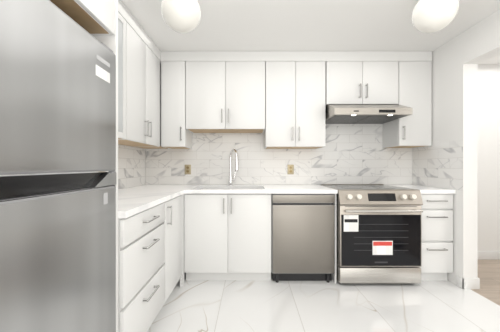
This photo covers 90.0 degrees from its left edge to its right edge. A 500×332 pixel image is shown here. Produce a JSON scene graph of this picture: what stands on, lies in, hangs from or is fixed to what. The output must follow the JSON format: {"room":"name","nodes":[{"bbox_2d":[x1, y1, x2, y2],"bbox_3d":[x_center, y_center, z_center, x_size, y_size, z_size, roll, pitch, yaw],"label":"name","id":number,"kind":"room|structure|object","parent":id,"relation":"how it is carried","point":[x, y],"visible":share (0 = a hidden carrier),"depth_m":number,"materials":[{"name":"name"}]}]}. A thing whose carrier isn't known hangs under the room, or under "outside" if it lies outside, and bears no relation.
{"room":"kitchen","nodes":[
{"label":"kitchen","id":0,"kind":"room"},
{"bbox_2d":[146,124,411,184],"bbox_3d":[0.347,-0.229,2.995,3.191,0.903,0.008,0,0,0],"label":"tile","id":1,"kind":"structure","parent":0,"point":[353,154],"depth_m":2.99,"materials":[{"name":"tile"}]},
{"bbox_2d":[185,165,190,173],"bbox_3d":[-0.744,0.042,2.988,0.076,0.116,0.007,0,0,0],"label":"electrical outlet","id":2,"kind":"object","parent":1,"relation":"attached to","point":[187,169],"visible":1,"depth_m":2.99,"materials":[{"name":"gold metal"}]},
{"bbox_2d":[287,165,293,173],"bbox_3d":[0.486,0.042,2.988,0.076,0.116,0.007,0,0,0],"label":"electrical outlet","id":3,"kind":"object","parent":1,"relation":"attached to","point":[290,169],"visible":1,"depth_m":2.99,"materials":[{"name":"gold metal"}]},
{"bbox_2d":[266,51,329,148],"bbox_3d":[0.488,-0.711,2.812,0.688,1.013,0.350,0,0,0],"label":"upper cabinet","id":4,"kind":"object","parent":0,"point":[299,80],"depth_m":2.66,"materials":[{"name":"white paint"}]},
{"bbox_2d":[121,0,499,63],"bbox_3d":[1.175,-1.270,-0.250,5.050,0.100,6.700,0,0,0],"label":"ceiling","id":5,"kind":"structure","parent":0,"point":[305,25],"depth_m":2.19,"materials":[{"name":"white paint"}]},
{"bbox_2d":[161,0,200,33],"bbox_3d":[-0.450,-1.052,1.640,0.250,0.334,0.250,0,0,0],"label":"globe pendant light","id":6,"kind":"object","parent":5,"relation":"hanging from","point":[182,16],"visible":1,"depth_m":1.57,"materials":[{"name":"white glass"}]},
{"bbox_2d":[412,0,458,33],"bbox_3d":[1.210,-1.052,1.640,0.250,0.334,0.250,0,0,0],"label":"globe pendant light","id":7,"kind":"object","parent":5,"relation":"hanging from","point":[430,16],"visible":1,"depth_m":1.57,"materials":[{"name":"white glass"}]},
{"bbox_2d":[147,267,499,331],"bbox_3d":[0.325,1.170,-0.250,3.350,0.100,6.700,0,0,0],"label":"floor","id":8,"kind":"structure","parent":0,"point":[271,305],"depth_m":1.97,"materials":[{"name":"tile"}]},
{"bbox_2d":[0,0,115,331],"bbox_3d":[-0.928,0.284,0.828,0.574,1.672,0.765,0,0,0],"label":"refrigerator","id":9,"kind":"object","parent":8,"relation":"on","point":[57,169],"visible":0.98,"depth_m":0.83,"materials":[{"name":"grey metal"}]},
{"bbox_2d":[50,0,117,331],"bbox_3d":[-0.933,-0.049,0.820,0.629,2.338,0.840,0,0,0],"label":"surround","id":10,"kind":"object","parent":8,"relation":"on","point":[97,20],"visible":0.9,"depth_m":1.17,"materials":[{"name":"white paint"}]},
{"bbox_2d":[118,226,165,309],"bbox_3d":[-0.890,0.572,1.551,0.520,0.242,0.609,0,0,0],"label":"drawer","id":11,"kind":"object","parent":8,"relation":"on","point":[163,247],"depth_m":1.40,"materials":[{"name":"white paint"}]},
{"bbox_2d":[118,266,165,331],"bbox_3d":[-0.890,0.939,1.551,0.520,0.362,0.609,0,0,0],"label":"drawer","id":12,"kind":"object","parent":8,"relation":"on","point":[141,313],"depth_m":1.51,"materials":[{"name":"white paint"}]},
{"bbox_2d":[118,194,201,285],"bbox_3d":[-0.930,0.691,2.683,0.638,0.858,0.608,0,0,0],"label":"base cabinet","id":13,"kind":"object","parent":8,"relation":"on","point":[181,215],"depth_m":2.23,"materials":[{"name":"white paint"}]},
{"bbox_2d":[118,189,184,217],"bbox_3d":[-0.932,0.242,1.797,0.630,0.035,1.110,0,0,0],"label":"countertop","id":14,"kind":"structure","parent":13,"relation":"on","point":[134,200],"depth_m":1.75,"materials":[{"name":"stone"}]},
{"bbox_2d":[125,185,337,193],"bbox_3d":[-0.211,0.242,2.671,2.074,0.035,0.633,0,0,0],"label":"countertop","id":15,"kind":"structure","parent":13,"relation":"on","point":[189,189],"depth_m":2.50,"materials":[{"name":"stone"}]},
{"bbox_2d":[228,149,237,184],"bbox_3d":[-0.195,0.014,2.858,0.127,0.421,0.201,0,0,0],"label":"faucet","id":16,"kind":"object","parent":15,"relation":"on","point":[231,179],"visible":1,"depth_m":2.90,"materials":[{"name":"silver metal"}]},
{"bbox_2d":[390,185,454,193],"bbox_3d":[1.765,0.242,2.671,0.340,0.035,0.633,0,0,0],"label":"countertop","id":17,"kind":"structure","parent":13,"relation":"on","point":[423,189],"depth_m":2.39,"materials":[{"name":"stone"}]},
{"bbox_2d":[271,194,334,282],"bbox_3d":[0.507,0.695,2.665,0.591,0.850,0.610,0,0,0],"label":"dishwasher","id":18,"kind":"object","parent":8,"relation":"on","point":[302,237],"visible":0.88,"depth_m":2.37,"materials":[{"name":"grey metal"}]},
{"bbox_2d":[321,184,422,282],"bbox_3d":[1.210,0.667,2.613,0.762,0.906,0.734,0,0,0],"label":"range","id":19,"kind":"object","parent":8,"relation":"on","point":[378,233],"visible":0.98,"depth_m":2.31,"materials":[{"name":"silver metal"}]},
{"bbox_2d":[420,242,452,279],"bbox_3d":[1.767,0.939,2.640,0.334,0.362,0.521,0,0,0],"label":"base cabinet","id":20,"kind":"object","parent":8,"relation":"on","point":[436,257],"depth_m":2.38,"materials":[{"name":"white paint"}]},
{"bbox_2d":[421,206,452,241],"bbox_3d":[1.767,0.572,2.640,0.334,0.242,0.521,0,0,0],"label":"base cabinet","id":21,"kind":"object","parent":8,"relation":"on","point":[436,225],"depth_m":2.38,"materials":[{"name":"white paint"}]},
{"bbox_2d":[406,51,431,147],"bbox_3d":[1.750,-0.711,2.812,0.370,1.013,0.350,0,0,0],"label":"upper cabinet","id":22,"kind":"object","parent":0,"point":[418,63],"depth_m":2.66,"materials":[{"name":"white paint"}]},
{"bbox_2d":[412,10,499,284],"bbox_3d":[2.010,-0.050,-0.250,0.130,2.340,6.500,0,0,0],"label":"wall","id":23,"kind":"structure","parent":0,"point":[457,60],"depth_m":2.28,"materials":[{"name":"white paint"}]},
{"bbox_2d":[413,139,462,189],"bbox_3d":[1.948,-0.011,2.636,0.008,0.468,0.710,0,0,0],"label":"tiled wall","id":24,"kind":"structure","parent":23,"relation":"attached to","point":[438,164],"depth_m":2.55,"materials":[{"name":"tile"}]},
{"bbox_2d":[457,275,479,288],"bbox_3d":[2.070,1.070,2.624,0.034,0.100,0.712,0,0,0],"label":"baseboard","id":25,"kind":"structure","parent":23,"relation":"attached to","point":[468,283],"depth_m":2.27,"materials":[{"name":"white paint"}]},
{"bbox_2d":[471,260,499,305],"bbox_3d":[2.850,1.170,-0.250,1.700,0.100,6.700,0,0,0],"label":"floor","id":26,"kind":"structure","parent":0,"point":[489,274],"depth_m":2.44,"materials":[{"name":"brown wood"}]},
{"bbox_2d":[478,64,499,250],"bbox_3d":[1.175,-0.050,3.050,5.050,2.340,0.100,0,0,0],"label":"wall","id":27,"kind":"structure","parent":0,"point":[488,157],"depth_m":3.00,"materials":[{"name":"white paint"}]},
{"bbox_2d":[162,51,191,148],"bbox_3d":[-0.814,-0.711,2.812,0.292,1.013,0.350,0,0,0],"label":"upper cabinet","id":28,"kind":"object","parent":27,"relation":"attached to","point":[177,99],"depth_m":2.66,"materials":[{"name":"white paint"}]},
{"bbox_2d":[186,51,269,148],"bbox_3d":[-0.262,-0.711,2.812,0.892,1.013,0.350,0,0,0],"label":"upper cabinet","id":29,"kind":"object","parent":27,"relation":"attached to","point":[227,91],"depth_m":2.66,"materials":[{"name":"white paint"}]},
{"bbox_2d":[330,51,405,147],"bbox_3d":[1.196,-0.711,2.812,0.818,1.013,0.350,0,0,0],"label":"upper cabinet","id":30,"kind":"object","parent":27,"relation":"attached to","point":[356,77],"depth_m":2.66,"materials":[{"name":"white paint"}]},
{"bbox_2d":[325,104,412,123],"bbox_3d":[1.203,-0.578,2.710,0.760,0.157,0.556,0,0,0],"label":"range hood","id":31,"kind":"object","parent":30,"relation":"attached to","point":[359,113],"visible":0.98,"depth_m":2.52,"materials":[{"name":"silver metal"}]},
{"bbox_2d":[478,251,499,259],"bbox_3d":[2.829,1.070,2.993,1.508,0.100,0.015,0,0,0],"label":"baseboard","id":32,"kind":"structure","parent":27,"relation":"attached to","point":[482,255],"depth_m":2.99,"materials":[{"name":"white paint"}]},
{"bbox_3d":[-1.300,-0.050,-0.250,0.100,2.340,6.500,0,0,0],"label":"wall","id":33,"kind":"structure","parent":0,"visible":0},
{"bbox_2d":[118,0,133,139],"bbox_3d":[-1.084,-0.711,1.745,0.307,1.013,0.409,0,0,0],"label":"upper cabinet","id":34,"kind":"object","parent":33,"relation":"attached to","point":[125,18],"depth_m":1.91,"materials":[{"name":"white paint"}]},
{"bbox_2d":[118,144,145,188],"bbox_3d":[-1.254,-0.001,2.106,0.008,0.448,1.770,0,0,0],"label":"tile","id":35,"kind":"structure","parent":33,"relation":"attached to","point":[131,166],"depth_m":2.64,"materials":[{"name":"tile"}]},
{"bbox_2d":[118,18,161,147],"bbox_3d":[-1.084,-0.711,2.279,0.307,1.013,0.792,0,0,0],"label":"upper cabinet","id":36,"kind":"object","parent":33,"relation":"attached to","point":[147,56],"depth_m":2.30,"materials":[{"name":"white paint"}]}
]}

